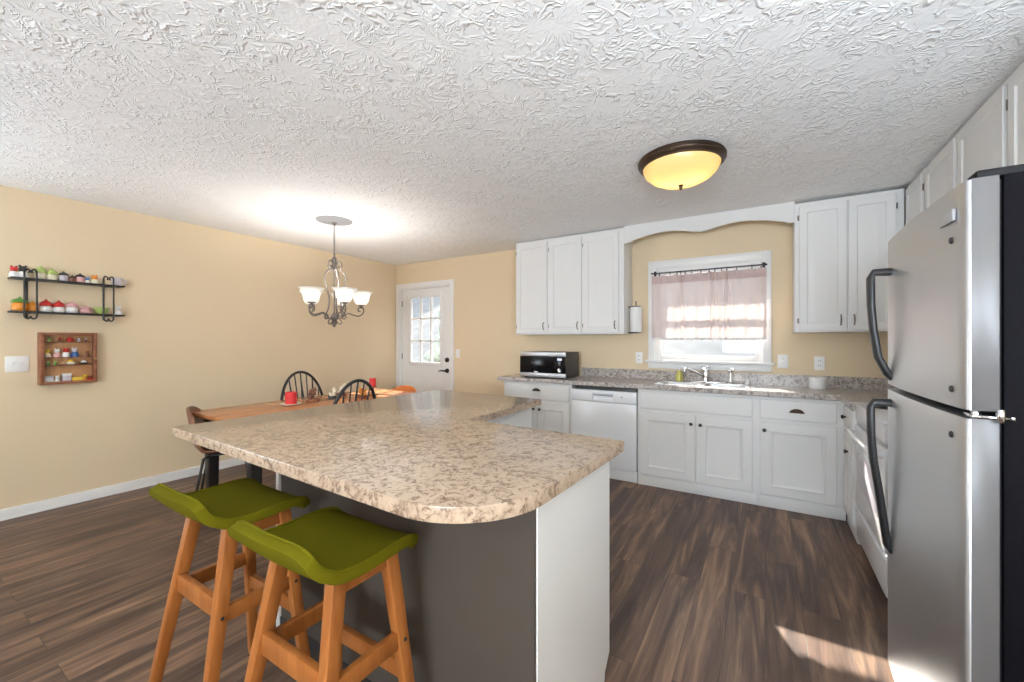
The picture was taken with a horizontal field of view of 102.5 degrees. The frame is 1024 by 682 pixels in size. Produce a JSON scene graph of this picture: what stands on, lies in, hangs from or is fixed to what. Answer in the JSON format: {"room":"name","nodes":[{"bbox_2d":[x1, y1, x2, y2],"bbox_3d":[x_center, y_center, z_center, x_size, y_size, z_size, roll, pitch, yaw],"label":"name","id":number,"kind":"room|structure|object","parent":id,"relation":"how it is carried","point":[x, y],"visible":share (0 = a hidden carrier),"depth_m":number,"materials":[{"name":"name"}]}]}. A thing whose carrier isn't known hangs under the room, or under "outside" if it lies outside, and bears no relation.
{"room":"kitchen","nodes":[
{"label":"kitchen","id":0,"kind":"room"},
{"bbox_2d":[76,277,84,281],"bbox_3d":[-3.450,-0.488,3.284,0.054,0.046,0.053,0,0,32],"label":"pot","id":1,"kind":"object","parent":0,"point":[79,279],"depth_m":3.27,"materials":[{"name":"pink ceramic"}]},
{"bbox_2d":[0,185,395,509],"bbox_3d":[-3.717,0.086,3.099,0.120,2.440,7.620,0,0,32],"label":"wall","id":2,"kind":"structure","parent":0,"point":[213,318],"depth_m":3.71,"materials":[{"name":"beige paint"}]},
{"bbox_2d":[5,356,28,371],"bbox_3d":[-3.668,0.171,3.047,0.019,0.116,0.116,0,0,32],"label":"light switch","id":3,"kind":"object","parent":2,"relation":"attached to","point":[12,363],"visible":1,"depth_m":3.05,"materials":[{"name":"white plastic"}]},
{"bbox_2d":[7,268,124,321],"bbox_3d":[-3.480,-0.346,3.239,0.140,0.377,0.616,0,0,32],"label":"wall shelf","id":4,"kind":"object","parent":2,"relation":"attached to","point":[24,278],"visible":1,"depth_m":3.13,"materials":[{"name":"black metal"}]},
{"bbox_2d":[8,265,18,276],"bbox_3d":[-3.629,-0.507,2.995,0.054,0.085,0.053,0,0,32],"label":"rooster figurine","id":5,"kind":"object","parent":4,"relation":"on","point":[13,272],"visible":0.97,"depth_m":2.98,"materials":[{"name":"white ceramic"}]},
{"bbox_2d":[10,297,28,310],"bbox_3d":[-3.614,-0.273,3.018,0.091,0.105,0.089,0,0,32],"label":"jar","id":6,"kind":"object","parent":4,"relation":"on","point":[17,304],"visible":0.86,"depth_m":2.99,"materials":[{"name":"orange ceramic"}]},
{"bbox_2d":[11,302,28,310],"bbox_3d":[-3.614,-0.251,3.018,0.084,0.062,0.083,0,0,32],"label":"pot","id":7,"kind":"object","parent":6,"relation":"attached to","point":[18,306],"depth_m":2.99,"materials":[{"name":"orange ceramic"}]},
{"bbox_2d":[18,265,28,277],"bbox_3d":[-3.607,-0.512,3.030,0.060,0.095,0.059,0,0,32],"label":"cow figurine","id":8,"kind":"object","parent":4,"relation":"on","point":[21,268],"visible":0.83,"depth_m":3.01,"materials":[{"name":"white ceramic"}]},
{"bbox_2d":[28,301,38,310],"bbox_3d":[-3.582,-0.259,3.071,0.060,0.077,0.060,0,0,32],"label":"jar","id":9,"kind":"object","parent":4,"relation":"on","point":[32,306],"visible":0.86,"depth_m":3.05,"materials":[{"name":"orange ceramic"}]},
{"bbox_2d":[28,305,35,310],"bbox_3d":[-3.582,-0.243,3.071,0.056,0.046,0.055,0,0,32],"label":"pot","id":10,"kind":"object","parent":9,"relation":"attached to","point":[31,307],"depth_m":3.05,"materials":[{"name":"orange ceramic"}]},
{"bbox_2d":[34,265,47,278],"bbox_3d":[-3.560,-0.518,3.106,0.071,0.107,0.070,0,0,32],"label":"lidded jar","id":11,"kind":"object","parent":4,"relation":"on","point":[42,271],"visible":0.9,"depth_m":3.09,"materials":[{"name":"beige ceramic"}]},
{"bbox_2d":[34,272,46,278],"bbox_3d":[-3.560,-0.489,3.106,0.066,0.049,0.065,0,0,32],"label":"pot","id":12,"kind":"object","parent":11,"relation":"attached to","point":[41,275],"depth_m":3.09,"materials":[{"name":"beige ceramic"}]},
{"bbox_2d":[39,299,52,311],"bbox_3d":[-3.546,-0.270,3.128,0.071,0.100,0.070,0,0,32],"label":"jar","id":13,"kind":"object","parent":4,"relation":"on","point":[45,306],"visible":0.94,"depth_m":3.11,"materials":[{"name":"white ceramic"}]},
{"bbox_2d":[39,306,52,311],"bbox_3d":[-3.546,-0.243,3.128,0.066,0.046,0.065,0,0,32],"label":"pot","id":14,"kind":"object","parent":13,"relation":"on","point":[42,308],"depth_m":3.11,"materials":[{"name":"white ceramic"}]},
{"bbox_2d":[46,268,58,279],"bbox_3d":[-3.530,-0.511,3.155,0.069,0.093,0.068,0,0,32],"label":"lidded jar","id":15,"kind":"object","parent":4,"relation":"on","point":[52,274],"visible":0.87,"depth_m":3.14,"materials":[{"name":"beige ceramic"}]},
{"bbox_2d":[47,274,57,279],"bbox_3d":[-3.530,-0.486,3.155,0.064,0.042,0.063,0,0,32],"label":"pot","id":16,"kind":"object","parent":15,"relation":"attached to","point":[49,276],"depth_m":3.14,"materials":[{"name":"beige ceramic"}]},
{"bbox_2d":[52,300,65,311],"bbox_3d":[-3.511,-0.268,3.185,0.071,0.096,0.070,0,0,32],"label":"jar","id":17,"kind":"object","parent":4,"relation":"on","point":[58,306],"visible":0.93,"depth_m":3.17,"materials":[{"name":"white ceramic"}]},
{"bbox_2d":[53,307,64,311],"bbox_3d":[-3.511,-0.242,3.185,0.066,0.044,0.065,0,0,32],"label":"pot","id":18,"kind":"object","parent":17,"relation":"on","point":[55,309],"depth_m":3.16,"materials":[{"name":"white ceramic"}]},
{"bbox_2d":[58,271,68,280],"bbox_3d":[-3.498,-0.504,3.207,0.058,0.079,0.057,0,0,32],"label":"lidded jar","id":19,"kind":"object","parent":4,"relation":"on","point":[63,276],"visible":0.92,"depth_m":3.19,"materials":[{"name":"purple ceramic"}]},
{"bbox_2d":[58,275,68,280],"bbox_3d":[-3.498,-0.488,3.207,0.054,0.047,0.053,0,0,32],"label":"pot","id":20,"kind":"object","parent":19,"relation":"attached to","point":[61,277],"depth_m":3.19,"materials":[{"name":"white ceramic"}]},
{"bbox_2d":[65,301,78,312],"bbox_3d":[-3.475,-0.267,3.245,0.078,0.094,0.077,0,0,32],"label":"lidded jar","id":21,"kind":"object","parent":4,"relation":"on","point":[71,307],"visible":0.94,"depth_m":3.22,"materials":[{"name":"white ceramic"}]},
{"bbox_2d":[65,307,78,312],"bbox_3d":[-3.475,-0.243,3.245,0.072,0.047,0.071,0,0,32],"label":"pot","id":22,"kind":"object","parent":21,"relation":"on","point":[68,309],"depth_m":3.22,"materials":[{"name":"white ceramic"}]},
{"bbox_2d":[68,275,76,281],"bbox_3d":[-3.473,-0.493,3.248,0.052,0.056,0.051,0,0,32],"label":"lidded jar","id":23,"kind":"object","parent":4,"relation":"on","point":[71,278],"visible":0.9,"depth_m":3.23,"materials":[{"name":"brown ceramic"}]},
{"bbox_2d":[75,273,84,281],"bbox_3d":[-3.450,-0.503,3.284,0.058,0.077,0.057,0,0,32],"label":"lidded jar","id":24,"kind":"object","parent":4,"relation":"on","point":[80,278],"visible":0.91,"depth_m":3.27,"materials":[{"name":"pink ceramic"}]},
{"bbox_2d":[79,305,91,312],"bbox_3d":[-3.435,-0.253,3.310,0.078,0.066,0.077,0,0,32],"label":"lidded jar","id":25,"kind":"object","parent":4,"relation":"on","point":[85,309],"visible":0.97,"depth_m":3.29,"materials":[{"name":"pink ceramic"}]},
{"bbox_2d":[79,309,91,312],"bbox_3d":[-3.435,-0.239,3.310,0.072,0.038,0.071,0,0,32],"label":"pot","id":26,"kind":"object","parent":25,"relation":"on","point":[81,310],"depth_m":3.29,"materials":[{"name":"pink ceramic"}]},
{"bbox_2d":[91,275,98,283],"bbox_3d":[-3.406,-0.502,3.356,0.047,0.075,0.046,0,0,32],"label":"bird figurine","id":27,"kind":"object","parent":4,"relation":"on","point":[94,278],"visible":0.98,"depth_m":3.34,"materials":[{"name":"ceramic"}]},
{"bbox_2d":[93,307,109,313],"bbox_3d":[-3.385,-0.250,3.390,0.096,0.060,0.094,0,0,32],"label":"bowl","id":28,"kind":"object","parent":4,"relation":"on","point":[99,310],"visible":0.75,"depth_m":3.36,"materials":[{"name":"ceramic"}]},
{"bbox_2d":[115,305,121,314],"bbox_3d":[-3.332,-0.260,3.478,0.050,0.080,0.050,0,0,32],"label":"rabbit figurine","id":29,"kind":"object","parent":4,"relation":"on","point":[118,311],"visible":0.99,"depth_m":3.46,"materials":[{"name":"white ceramic"}]},
{"bbox_2d":[111,278,126,285],"bbox_3d":[-3.330,-0.498,3.480,0.066,0.066,0.092,0,0,32],"label":"mug","id":30,"kind":"object","parent":4,"relation":"on","point":[118,281],"visible":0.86,"depth_m":3.46,"materials":[{"name":"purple ceramic"}]},
{"bbox_2d":[111,278,121,285],"bbox_3d":[-3.337,-0.498,3.469,0.066,0.066,0.065,0,0,32],"label":"cup","id":31,"kind":"object","parent":30,"relation":"attached to","point":[118,281],"depth_m":3.45,"materials":[{"name":"white ceramic"}]},
{"bbox_2d":[37,332,96,384],"bbox_3d":[-3.498,0.134,3.242,0.103,0.400,0.311,0,0,32],"label":"display case","id":32,"kind":"object","parent":2,"relation":"attached to","point":[77,370],"visible":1,"depth_m":3.25,"materials":[{"name":"brown wood"}]},
{"bbox_2d":[44,349,50,356],"bbox_3d":[-3.568,0.095,3.156,0.039,0.062,0.038,0,0,32],"label":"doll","id":33,"kind":"object","parent":32,"relation":"on","point":[47,352],"visible":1,"depth_m":3.15},
{"bbox_2d":[44,376,53,381],"bbox_3d":[-3.565,0.294,3.161,0.026,0.047,0.052,0,0,32],"label":"house","id":34,"kind":"object","parent":32,"relation":"in","point":[46,378],"visible":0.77,"depth_m":3.15,"materials":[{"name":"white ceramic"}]},
{"bbox_2d":[53,348,60,356],"bbox_3d":[-3.542,0.092,3.199,0.043,0.068,0.042,0,0,32],"label":"doll","id":35,"kind":"object","parent":32,"relation":"on","point":[56,354],"visible":1,"depth_m":3.19,"materials":[{"name":"pink ceramic"}]},
{"bbox_2d":[44,342,79,342],"bbox_3d":[-3.512,0.009,3.251,0.053,0.006,0.283,0,0,32],"label":"shelf","id":36,"kind":"object","parent":32,"relation":"attached to","point":[44,342],"depth_m":3.21,"materials":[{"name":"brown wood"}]},
{"bbox_2d":[62,348,69,356],"bbox_3d":[-3.517,0.090,3.240,0.045,0.072,0.045,0,0,32],"label":"doll","id":37,"kind":"object","parent":32,"relation":"on","point":[65,353],"visible":1,"depth_m":3.23,"materials":[{"name":"white ceramic"}]},
{"bbox_2d":[61,373,71,380],"bbox_3d":[-3.514,0.286,3.243,0.026,0.062,0.052,0,0,32],"label":"van","id":38,"kind":"object","parent":32,"relation":"in","point":[65,376],"visible":0.91,"depth_m":3.23,"materials":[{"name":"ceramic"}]},
{"bbox_2d":[44,364,92,365],"bbox_3d":[-3.512,0.189,3.251,0.053,0.006,0.283,0,0,32],"label":"shelf","id":39,"kind":"object","parent":32,"relation":"attached to","point":[44,364],"depth_m":3.27,"materials":[{"name":"brown wood"}]},
{"bbox_2d":[44,356,92,357],"bbox_3d":[-3.512,0.129,3.251,0.053,0.006,0.283,0,0,32],"label":"shelf","id":40,"kind":"object","parent":32,"relation":"attached to","point":[51,356],"depth_m":3.25,"materials":[{"name":"brown wood"}]},
{"bbox_2d":[66,337,73,341],"bbox_3d":[-3.505,-0.012,3.259,0.044,0.036,0.043,0,0,32],"label":"teapot","id":41,"kind":"object","parent":32,"relation":"on","point":[69,339],"visible":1,"depth_m":3.25,"materials":[{"name":"red ceramic"}]},
{"bbox_2d":[66,359,75,364],"bbox_3d":[-3.502,0.166,3.263,0.052,0.040,0.051,0,0,32],"label":"basket","id":42,"kind":"object","parent":32,"relation":"on","point":[69,362],"visible":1,"depth_m":3.25,"materials":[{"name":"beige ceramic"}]},
{"bbox_2d":[70,347,78,356],"bbox_3d":[-3.491,0.088,3.281,0.048,0.076,0.047,0,0,32],"label":"doll","id":43,"kind":"object","parent":32,"relation":"on","point":[74,353],"visible":1,"depth_m":3.27,"materials":[{"name":"blue ceramic"}]},
{"bbox_2d":[72,376,82,380],"bbox_3d":[-3.483,0.302,3.294,0.026,0.031,0.064,0,0,32],"label":"bus","id":44,"kind":"object","parent":32,"relation":"in","point":[80,377],"visible":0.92,"depth_m":3.29,"materials":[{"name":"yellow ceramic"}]},
{"bbox_2d":[0,458,244,520],"bbox_3d":[-3.663,1.265,3.053,0.020,0.082,7.360,0,0,32],"label":"baseboard","id":45,"kind":"structure","parent":2,"relation":"attached to","point":[48,504],"depth_m":3.43,"materials":[{"name":"white paint"}]},
{"bbox_2d":[0,464,893,681],"bbox_3d":[-1.141,1.356,1.513,6.170,0.100,7.620,0,0,32],"label":"floor","id":46,"kind":"structure","parent":0,"point":[702,588],"depth_m":2.12,"materials":[{"name":"brown wood"}]},
{"bbox_2d":[186,406,245,490],"bbox_3d":[-2.297,0.907,3.270,0.462,0.801,0.482,0,0,-30],"label":"shell chair","id":47,"kind":"object","parent":46,"relation":"on","point":[191,419],"visible":0.25,"depth_m":3.07,"materials":[{"name":"brown wood"}]},
{"bbox_2d":[148,478,309,681],"bbox_3d":[-1.008,0.897,1.476,0.426,0.824,0.384,0,0,32],"label":"bar stool","id":48,"kind":"object","parent":46,"relation":"on","point":[220,506],"visible":0.99,"depth_m":1.44,"materials":[{"name":"brown wood"}]},
{"bbox_2d":[280,371,322,399],"bbox_3d":[-1.978,0.806,4.095,0.482,1.003,0.486,0,0,32],"label":"chair","id":49,"kind":"object","parent":46,"relation":"on","point":[296,372],"visible":0.31,"depth_m":4.19,"materials":[{"name":"black paint"}]},
{"bbox_2d":[192,389,417,487],"bbox_3d":[-1.714,0.931,3.797,0.840,0.750,1.830,0,0,32],"label":"dining table","id":50,"kind":"object","parent":46,"relation":"on","point":[253,471],"visible":0.27,"depth_m":3.29,"materials":[{"name":"brown wood"}]},
{"bbox_2d":[280,391,301,405],"bbox_3d":[-1.916,0.493,3.563,0.176,0.125,0.176,0,0,32],"label":"pillar candle","id":51,"kind":"object","parent":50,"relation":"on","point":[291,396],"visible":1,"depth_m":3.53,"materials":[{"name":"red wax"}]},
{"bbox_2d":[305,387,318,402],"bbox_3d":[-1.823,0.471,3.753,0.116,0.170,0.116,0,0,32],"label":"figurine","id":52,"kind":"object","parent":50,"relation":"on","point":[311,399],"visible":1,"depth_m":3.72,"materials":[{"name":"brown ceramic"}]},
{"bbox_2d":[327,387,336,398],"bbox_3d":[-1.728,0.491,3.964,0.094,0.130,0.094,0,0,32],"label":"figurine","id":53,"kind":"object","parent":50,"relation":"on","point":[332,395],"visible":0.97,"depth_m":3.94,"materials":[{"name":"beige ceramic"}]},
{"bbox_2d":[336,383,346,395],"bbox_3d":[-1.739,0.476,4.194,0.105,0.160,0.105,0,0,32],"label":"figurine","id":54,"kind":"object","parent":50,"relation":"on","point":[344,384],"visible":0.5,"depth_m":4.18,"materials":[{"name":"beige ceramic"}]},
{"bbox_2d":[357,387,366,397],"bbox_3d":[-1.467,0.496,4.027,0.094,0.120,0.094,0,0,32],"label":"figurine","id":55,"kind":"object","parent":50,"relation":"on","point":[360,388],"visible":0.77,"depth_m":4.00,"materials":[{"name":"orange ceramic"}]},
{"bbox_2d":[369,378,376,394],"bbox_3d":[-1.439,0.469,4.244,0.090,0.173,0.090,0,0,32],"label":"candle stand","id":56,"kind":"object","parent":50,"relation":"on","point":[372,381],"visible":0.56,"depth_m":4.22,"materials":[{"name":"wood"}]},
{"bbox_2d":[369,378,375,386],"bbox_3d":[-1.439,0.425,4.244,0.066,0.085,0.066,0,0,32],"label":"candle","id":57,"kind":"object","parent":56,"relation":"on","point":[372,381],"depth_m":4.22,"materials":[{"name":"red wax"}]},
{"bbox_2d":[227,506,418,681],"bbox_3d":[-0.534,0.897,1.184,0.426,0.824,0.384,0,0,32],"label":"bar stool","id":58,"kind":"object","parent":46,"relation":"on","point":[335,548],"visible":1,"depth_m":1.15,"materials":[{"name":"orange wood"}]},
{"bbox_2d":[333,379,375,404],"bbox_3d":[-1.433,0.806,3.430,0.482,1.003,0.486,0,0,32],"label":"chair","id":59,"kind":"object","parent":46,"relation":"on","point":[368,384],"visible":0.22,"depth_m":3.31,"materials":[{"name":"black paint"}]},
{"bbox_2d":[392,385,416,391],"bbox_3d":[-1.308,0.907,4.495,0.482,0.801,0.462,0,0,32],"label":"shell chair","id":60,"kind":"object","parent":46,"relation":"on","point":[407,388],"visible":0.05,"depth_m":4.68,"materials":[{"name":"wood"}]},
{"bbox_2d":[276,408,608,681],"bbox_3d":[-0.133,0.861,2.016,1.349,0.891,1.322,0,0,34],"label":"kitchen island","id":61,"kind":"object","parent":46,"relation":"on","point":[524,597],"visible":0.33,"depth_m":1.29,"materials":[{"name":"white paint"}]},
{"bbox_2d":[172,390,623,523],"bbox_3d":[-0.305,0.395,2.008,1.722,0.038,1.672,0,0,34],"label":"island countertop","id":62,"kind":"structure","parent":61,"relation":"on","point":[435,456],"depth_m":1.41,"materials":[{"name":"beige stone"}]},
{"bbox_2d":[504,381,575,433],"bbox_3d":[0.386,0.872,4.514,0.805,0.868,0.588,0,0,32],"label":"base cabinet","id":63,"kind":"object","parent":46,"relation":"on","point":[554,413],"visible":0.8,"depth_m":4.21,"materials":[{"name":"white paint"}]},
{"bbox_2d":[497,367,899,407],"bbox_3d":[1.480,0.363,3.654,3.700,0.133,0.945,0,0,32],"label":"countertop","id":64,"kind":"structure","parent":63,"relation":"on","point":[848,390],"depth_m":3.62,"materials":[{"name":"grey stone"}]},
{"bbox_2d":[520,351,578,378],"bbox_3d":[0.408,0.255,4.477,0.536,0.275,0.387,0,0,32],"label":"microwave","id":65,"kind":"object","parent":64,"relation":"on","point":[552,364],"visible":0.99,"depth_m":4.33,"materials":[{"name":"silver metal"}]},
{"bbox_2d":[676,366,682,380],"bbox_3d":[1.630,0.316,4.002,0.068,0.151,0.068,0,0,32],"label":"dish soap bottle","id":66,"kind":"object","parent":64,"relation":"on","point":[679,375],"visible":0.88,"depth_m":3.98,"materials":[{"name":"yellow plastic"}]},
{"bbox_2d":[683,366,719,382],"bbox_3d":[1.748,0.308,3.830,0.343,0.156,0.154,0,0,3],"label":"faucet","id":67,"kind":"object","parent":64,"relation":"on","point":[705,375],"visible":1,"depth_m":3.80,"materials":[{"name":"silver metal"}]},
{"bbox_2d":[655,380,750,394],"bbox_3d":[1.704,0.474,3.683,0.750,0.176,0.400,0,0,32],"label":"sink","id":68,"kind":"object","parent":64,"relation":"in","point":[663,382],"visible":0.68,"depth_m":3.71,"materials":[{"name":"ceramic"}]},
{"bbox_2d":[728,368,733,383],"bbox_3d":[1.981,0.315,3.718,0.054,0.142,0.048,0,0,32],"label":"sprayer","id":69,"kind":"object","parent":68,"relation":"on","point":[731,370],"visible":1,"depth_m":3.71,"materials":[{"name":"silver metal"}]},
{"bbox_2d":[808,377,826,388],"bbox_3d":[2.520,0.345,3.392,0.124,0.094,0.124,0,0,32],"label":"canister","id":70,"kind":"object","parent":64,"relation":"on","point":[813,382],"visible":1,"depth_m":3.35,"materials":[{"name":"ceramic"}]},
{"bbox_2d":[572,385,637,482],"bbox_3d":[1.001,0.873,4.129,0.632,0.858,0.558,0,0,32],"label":"dishwasher","id":71,"kind":"object","parent":46,"relation":"on","point":[597,411],"visible":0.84,"depth_m":3.86,"materials":[{"name":"white metal"}]},
{"bbox_2d":[638,389,755,504],"bbox_3d":[1.674,0.872,3.721,0.930,0.868,0.588,0,0,32],"label":"base cabinet","id":72,"kind":"object","parent":46,"relation":"on","point":[700,443],"visible":0.94,"depth_m":3.47,"materials":[{"name":"white paint"}]},
{"bbox_2d":[756,396,845,520],"bbox_3d":[2.308,0.872,3.330,0.560,0.868,0.588,0,0,32],"label":"base cabinet","id":73,"kind":"object","parent":46,"relation":"on","point":[800,441],"visible":0.96,"depth_m":3.10,"materials":[{"name":"white paint"}]},
{"bbox_2d":[841,405,860,544],"bbox_3d":[2.578,0.872,2.650,0.708,0.868,0.380,0,0,32],"label":"base cabinet","id":74,"kind":"object","parent":46,"relation":"on","point":[849,416],"visible":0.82,"depth_m":2.73,"materials":[{"name":"white paint"}]},
{"bbox_2d":[846,402,887,597],"bbox_3d":[2.278,0.766,2.156,0.751,1.080,0.760,0,0,32],"label":"range","id":75,"kind":"object","parent":46,"relation":"on","point":[868,527],"visible":0.22,"depth_m":2.26,"materials":[{"name":"white metal"}]},
{"bbox_2d":[854,402,887,424],"bbox_3d":[2.290,0.394,2.148,0.672,0.030,0.760,0,0,32],"label":"cooktop","id":76,"kind":"object","parent":75,"relation":"in","point":[881,412],"depth_m":2.32,"materials":[{"name":"white metal"}]},
{"bbox_2d":[866,164,1023,681],"bbox_3d":[1.562,0.451,1.105,0.840,1.710,0.752,0,0,32],"label":"refrigerator","id":77,"kind":"object","parent":46,"relation":"on","point":[952,534],"visible":1,"depth_m":1.02,"materials":[{"name":"silver metal"}]},
{"bbox_2d":[0,0,1023,265],"bbox_3d":[-1.141,-1.184,1.513,6.170,0.100,7.620,0,0,32],"label":"ceiling","id":78,"kind":"structure","parent":0,"point":[440,129],"depth_m":1.97,"materials":[{"name":"white paint"}]},
{"bbox_2d":[298,215,373,327],"bbox_3d":[-1.679,-0.629,3.854,0.677,1.010,0.667,0,0,32],"label":"chandelier","id":79,"kind":"object","parent":78,"relation":"hanging from","point":[342,296],"visible":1,"depth_m":3.82,"materials":[{"name":"grey metal"}]},
{"bbox_2d":[638,140,726,189],"bbox_3d":[1.053,-1.036,2.563,0.512,0.195,0.512,0,0,32],"label":"ceiling light","id":80,"kind":"object","parent":78,"relation":"attached to","point":[680,165],"visible":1,"depth_m":2.42,"materials":[{"name":"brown glass"}]},
{"bbox_2d":[396,196,905,395],"bbox_3d":[0.870,0.086,4.666,6.050,2.440,0.140,0,0,32],"label":"wall","id":81,"kind":"structure","parent":0,"point":[489,345],"depth_m":4.40,"materials":[{"name":"beige paint"}]},
{"bbox_2d":[396,279,453,392],"bbox_3d":[-1.238,0.231,5.935,1.110,2.150,0.170,0,0,32],"label":"door","id":82,"kind":"structure","parent":81,"relation":"in","point":[423,376],"depth_m":5.93,"materials":[{"name":"white paint"}]},
{"bbox_2d":[456,349,459,357],"bbox_3d":[-0.738,0.171,5.563,0.072,0.116,0.019,0,0,32],"label":"light switch","id":83,"kind":"object","parent":81,"relation":"attached to","point":[457,350],"visible":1,"depth_m":5.56,"materials":[{"name":"white plastic"}]},
{"bbox_2d":[516,228,632,334],"bbox_3d":[0.647,-0.595,4.501,1.243,1.046,0.366,0,0,32],"label":"upper cabinet","id":84,"kind":"object","parent":81,"relation":"attached to","point":[580,284],"visible":0.99,"depth_m":4.33,"materials":[{"name":"white paint"}]},
{"bbox_2d":[628,301,640,332],"bbox_3d":[1.251,-0.241,4.162,0.109,0.326,0.109,0,0,-13],"label":"paper towel holder","id":85,"kind":"object","parent":84,"relation":"attached to","point":[635,301],"visible":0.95,"depth_m":4.13,"materials":[{"name":"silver metal"}]},
{"bbox_2d":[630,307,641,331],"bbox_3d":[1.255,-0.216,4.160,0.114,0.252,0.114,0,0,32],"label":"paper towel roll","id":86,"kind":"object","parent":85,"relation":"on","point":[635,312],"visible":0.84,"depth_m":4.11,"materials":[{"name":"white paper"}]},
{"bbox_2d":[624,201,794,243],"bbox_3d":[1.705,-1.048,3.706,1.390,0.171,0.020,0,0,32],"label":"window valance","id":87,"kind":"object","parent":84,"relation":"attached to","point":[782,212],"visible":1,"depth_m":3.65,"materials":[{"name":"white paint"}]},
{"bbox_2d":[636,352,642,362],"bbox_3d":[1.329,0.176,4.296,0.072,0.116,0.010,0,0,32],"label":"wall outlet","id":88,"kind":"object","parent":81,"relation":"attached to","point":[639,355],"visible":1,"depth_m":4.29,"materials":[{"name":"white plastic"}]},
{"bbox_2d":[645,250,774,371],"bbox_3d":[1.894,-0.267,4.007,1.125,1.095,0.190,0,0,32],"label":"window","id":89,"kind":"structure","parent":81,"relation":"in","point":[762,362],"depth_m":3.91,"materials":[{"name":"white paint"}]},
{"bbox_2d":[651,262,766,275],"bbox_3d":[1.845,-0.679,3.918,1.001,0.060,0.076,0,0,32],"label":"curtain rod","id":90,"kind":"object","parent":89,"relation":"attached to","point":[763,264],"visible":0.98,"depth_m":3.86,"materials":[{"name":"black metal"}]},
{"bbox_2d":[652,267,766,339],"bbox_3d":[1.833,-0.331,3.897,0.987,0.650,0.054,0,0,33],"label":"cafe curtain","id":91,"kind":"object","parent":90,"relation":"hanging from","point":[721,305],"visible":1,"depth_m":3.87,"materials":[{"name":"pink fabric"}]},
{"bbox_2d":[581,367,899,389],"bbox_3d":[1.797,0.344,3.459,2.955,0.095,0.945,0,0,32],"label":"backsplash","id":92,"kind":"structure","parent":81,"relation":"attached to","point":[723,377],"depth_m":3.75,"materials":[{"name":"grey stone"}]},
{"bbox_2d":[778,355,787,367],"bbox_3d":[2.398,0.181,3.638,0.080,0.120,0.010,0,0,32],"label":"wall outlet","id":93,"kind":"object","parent":81,"relation":"attached to","point":[782,359],"visible":1,"depth_m":3.63,"materials":[{"name":"white plastic"}]},
{"bbox_2d":[814,357,824,369],"bbox_3d":[2.619,0.191,3.501,0.072,0.116,0.010,0,0,32],"label":"wall outlet","id":94,"kind":"object","parent":81,"relation":"attached to","point":[819,362],"visible":1,"depth_m":3.50,"materials":[{"name":"white plastic"}]},
{"bbox_2d":[792,188,903,332],"bbox_3d":[2.641,-0.591,3.273,0.657,1.038,0.366,0,0,32],"label":"upper cabinet","id":95,"kind":"object","parent":81,"relation":"attached to","point":[837,243],"visible":0.78,"depth_m":3.17,"materials":[{"name":"white paint"}]},
{"bbox_3d":[1.429,0.086,-0.081,0.120,2.440,7.360,0,0,32],"label":"wall","id":96,"kind":"structure","parent":0,"visible":0},
{"bbox_2d":[906,167,926,223],"bbox_3d":[2.872,-0.595,2.739,0.361,1.046,0.380,0,0,32],"label":"upper cabinet","id":97,"kind":"object","parent":96,"relation":"attached to","point":[915,192],"visible":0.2,"depth_m":2.76,"materials":[{"name":"white paint"}]},
{"bbox_2d":[925,74,1011,208],"bbox_3d":[2.477,-0.716,2.098,0.361,0.804,1.040,0,0,32],"label":"upper cabinet","id":98,"kind":"object","parent":96,"relation":"attached to","point":[981,143],"visible":0.29,"depth_m":2.00,"materials":[{"name":"white paint"}]},
{"bbox_2d":[1008,61,1023,165],"bbox_3d":[1.960,-0.831,1.259,0.361,0.574,0.920,0,0,32],"label":"upper cabinet","id":99,"kind":"object","parent":96,"relation":"attached to","point":[1016,81],"visible":0.54,"depth_m":1.66,"materials":[{"name":"white paint"}]},
{"label":"outside","id":100,"kind":"structure","parent":0,"visible":0},
{"bbox_3d":[9.043,1.706,14.690,120.000,0.200,25.500,0,0,32],"label":"ground","id":101,"kind":"structure","parent":100,"visible":0},
{"bbox_2d":[423,324,439,361],"bbox_3d":[-1.302,0.340,11.298,2.581,2.550,2.115,0,0,-13],"label":"tree","id":102,"kind":"object","parent":101,"relation":"on","point":[436,346],"visible":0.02,"depth_m":10.79,"materials":[{"name":"green plant"}]},
{"bbox_2d":[435,309,439,339],"bbox_3d":[-1.375,-1.171,14.222,2.976,5.560,3.180,0,0,32],"label":"tree","id":103,"kind":"object","parent":101,"relation":"on","point":[437,337],"visible":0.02,"depth_m":13.60,"materials":[{"name":"green plant"}]},
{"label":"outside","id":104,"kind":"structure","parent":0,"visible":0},
{"bbox_2d":[413,268,755,361],"bbox_3d":[15.202,-6.955,24.696,160.000,17.421,30.000,0,0,32],"label":"sky","id":105,"kind":"structure","parent":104,"point":[699,347],"depth_m":16.20,"materials":[{"name":"white"}]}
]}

